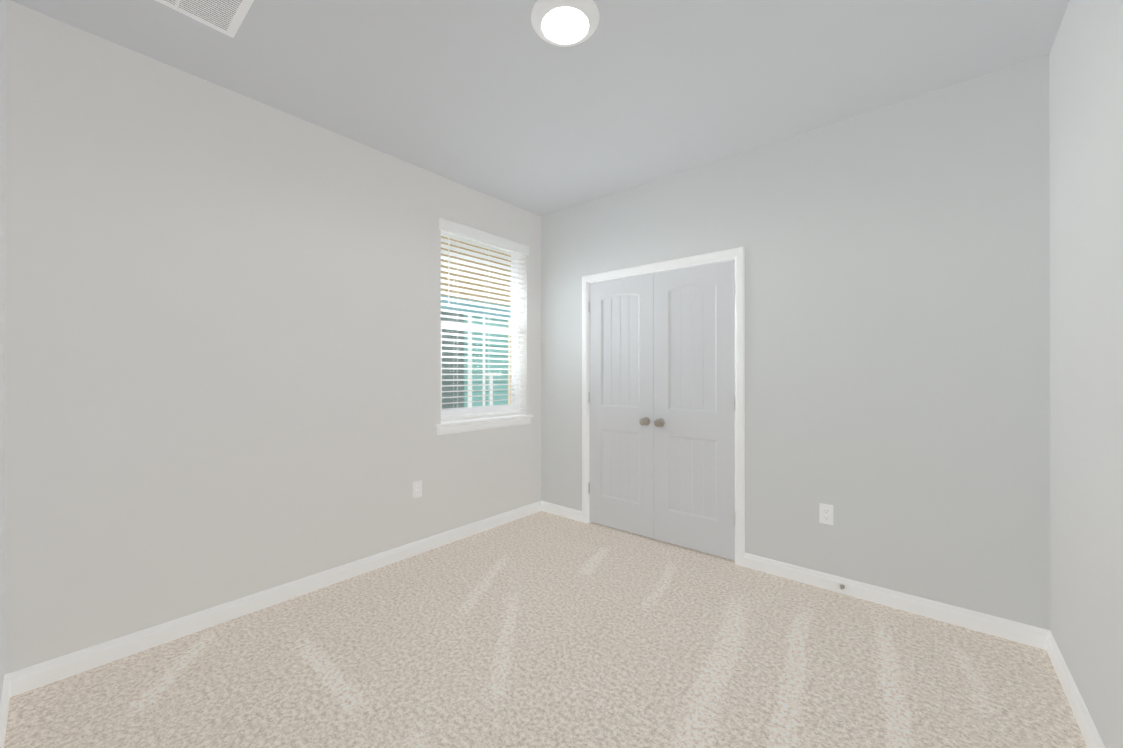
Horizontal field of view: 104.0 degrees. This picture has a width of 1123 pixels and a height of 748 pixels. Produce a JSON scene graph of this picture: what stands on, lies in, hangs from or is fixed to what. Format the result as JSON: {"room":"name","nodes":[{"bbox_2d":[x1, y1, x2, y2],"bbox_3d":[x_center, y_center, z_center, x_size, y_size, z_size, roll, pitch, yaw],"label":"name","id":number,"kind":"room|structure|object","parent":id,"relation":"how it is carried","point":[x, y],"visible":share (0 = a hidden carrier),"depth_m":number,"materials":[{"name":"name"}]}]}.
{"room":"empty bedroom","nodes":[
{"label":"empty bedroom","id":0,"kind":"room"},
{"bbox_2d":[0,0,5,702],"bbox_3d":[-0.955,-0.104,0.575,3.350,2.740,0.178,0,0,40],"label":"wall","id":1,"kind":"structure","parent":0,"point":[2,297],"depth_m":1.62,"materials":[{"name":"white paint"}]},
{"bbox_2d":[0,675,9,747],"bbox_3d":[-0.960,1.221,0.684,3.200,0.089,0.040,0,0,40],"label":"baseboard","id":2,"kind":"structure","parent":1,"relation":"attached to","point":[4,703],"depth_m":1.58,"materials":[{"name":"white paint"}]},
{"bbox_2d":[5,0,540,674],"bbox_3d":[-1.242,-0.101,2.955,0.150,2.740,3.401,0,0,40],"label":"wall","id":3,"kind":"structure","parent":0,"point":[221,344],"depth_m":2.19,"materials":[{"name":"white paint"}]},
{"bbox_2d":[6,501,540,696],"bbox_3d":[-1.180,1.224,2.901,0.014,0.089,3.100,0,0,40],"label":"baseboard","id":4,"kind":"structure","parent":3,"relation":"attached to","point":[43,673],"depth_m":2.24,"materials":[{"name":"white paint"}]},
{"bbox_2d":[413,480,421,497],"bbox_3d":[-1.017,0.814,3.099,0.007,0.115,0.070,0,0,40],"label":"outlet","id":5,"kind":"object","parent":3,"relation":"attached to","point":[417,488],"visible":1,"depth_m":3.10,"materials":[{"name":"white plastic"}]},
{"bbox_2d":[435,231,532,434],"bbox_3d":[-0.647,-0.350,3.637,0.182,1.599,1.000,0,0,40],"label":"window unit","id":6,"kind":"structure","parent":3,"relation":"in","point":[478,409],"depth_m":3.66,"materials":[{"name":"white plastic"}]},
{"bbox_2d":[439,218,528,421],"bbox_3d":[-0.622,-0.398,3.616,0.075,1.512,0.934,0,0,40],"label":"window blinds","id":7,"kind":"object","parent":6,"relation":"attached to","point":[449,227],"visible":0.85,"depth_m":3.58,"materials":[{"name":"white plastic"}]},
{"bbox_2d":[10,0,1068,216],"bbox_3d":[0.032,-1.532,1.870,3.500,0.120,3.429,0,0,40],"label":"ceiling","id":8,"kind":"structure","parent":0,"point":[502,100],"depth_m":2.11,"materials":[{"name":"grey paint"}]},
{"bbox_2d":[155,0,253,37],"bbox_3d":[-1.411,-1.467,1.643,0.388,0.011,0.391,0,0,40],"label":"ceiling vent","id":9,"kind":"object","parent":8,"relation":"in","point":[226,17],"visible":1,"depth_m":1.77,"materials":[{"name":"white metal"}]},
{"bbox_2d":[531,0,598,46],"bbox_3d":[0.015,-1.454,1.819,0.284,0.036,0.284,0,0,40],"label":"recessed light","id":10,"kind":"object","parent":8,"relation":"in","point":[565,23],"visible":1,"depth_m":1.79,"materials":[{"name":"white glass"}]},
{"bbox_2d":[4,511,1087,747],"bbox_3d":[0.289,1.328,2.173,3.500,0.120,4.229,0,0,40],"label":"floor","id":11,"kind":"structure","parent":0,"point":[540,629],"depth_m":1.88,"materials":[{"name":"carpet"}]},
{"bbox_2d":[541,54,1049,629],"bbox_3d":[1.124,-0.101,3.053,3.350,2.740,0.148,0,0,40],"label":"wall","id":12,"kind":"structure","parent":0,"point":[897,336],"depth_m":2.42,"materials":[{"name":"white paint"}]},
{"bbox_2d":[541,501,581,521],"bbox_3d":[-0.006,1.226,3.928,0.491,0.089,0.018,0,0,40],"label":"baseboard","id":13,"kind":"structure","parent":12,"relation":"attached to","point":[563,511],"depth_m":3.91,"materials":[{"name":"white paint"}]},
{"bbox_2d":[588,274,653,537],"bbox_3d":[0.454,0.245,3.526,0.613,2.018,0.110,0,0,40],"label":"closet door","id":14,"kind":"structure","parent":12,"relation":"in","point":[621,408],"depth_m":3.53,"materials":[{"name":"white paint"}]},
{"bbox_2d":[582,247,744,566],"bbox_3d":[0.731,0.215,3.377,1.348,2.109,0.148,0,0,40],"label":"door frame","id":15,"kind":"structure","parent":12,"relation":"attached to","point":[737,254],"depth_m":2.95,"materials":[{"name":"white paint"}]},
{"bbox_2d":[654,260,734,560],"bbox_3d":[0.924,0.244,3.128,0.613,2.018,0.106,0,0,40],"label":"closet door","id":16,"kind":"structure","parent":12,"relation":"in","point":[694,408],"depth_m":3.13,"materials":[{"name":"white paint"}]},
{"bbox_2d":[820,503,832,524],"bbox_3d":[1.565,0.828,2.592,0.070,0.115,0.007,0,0,40],"label":"outlet","id":17,"kind":"object","parent":12,"relation":"attached to","point":[826,513],"visible":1,"depth_m":2.59,"materials":[{"name":"white plastic"}]},
{"bbox_2d":[744,553,1049,649],"bbox_3d":[1.724,1.224,2.452,1.361,0.089,0.025,0,0,40],"label":"baseboard","id":18,"kind":"structure","parent":12,"relation":"attached to","point":[1030,635],"depth_m":2.33,"materials":[{"name":"white paint"}]},
{"bbox_2d":[839,584,844,592],"bbox_3d":[1.595,1.226,2.500,0.024,0.024,0.081,0,0,40],"label":"door stop","id":19,"kind":"object","parent":18,"relation":"attached to","point":[842,586],"visible":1,"depth_m":2.51,"materials":[{"name":"silver metal"}]},
{"bbox_2d":[1049,0,1122,747],"bbox_3d":[1.307,-0.104,0.781,0.150,2.740,3.101,0,0,40],"label":"wall","id":20,"kind":"structure","parent":0,"point":[1086,315],"depth_m":1.53,"materials":[{"name":"white paint"}]},
{"bbox_2d":[1047,631,1104,747],"bbox_3d":[1.244,1.222,0.832,0.014,0.089,3.100,0,0,40],"label":"baseboard","id":21,"kind":"structure","parent":20,"relation":"attached to","point":[1089,731],"depth_m":1.64,"materials":[{"name":"white paint"}]},
{"label":"outside","id":22,"kind":"structure","parent":0,"visible":0},
{"bbox_3d":[-2.883,1.776,8.231,9.150,0.100,15.075,0,0,40],"label":"ground","id":23,"kind":"structure","parent":22,"visible":0},
{"bbox_2d":[441,236,511,409],"bbox_3d":[-3.671,-1.328,8.908,6.078,6.110,15.049,0,0,40],"label":"neighbor house","id":24,"kind":"structure","parent":23,"relation":"on","point":[479,398],"depth_m":7.61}
]}

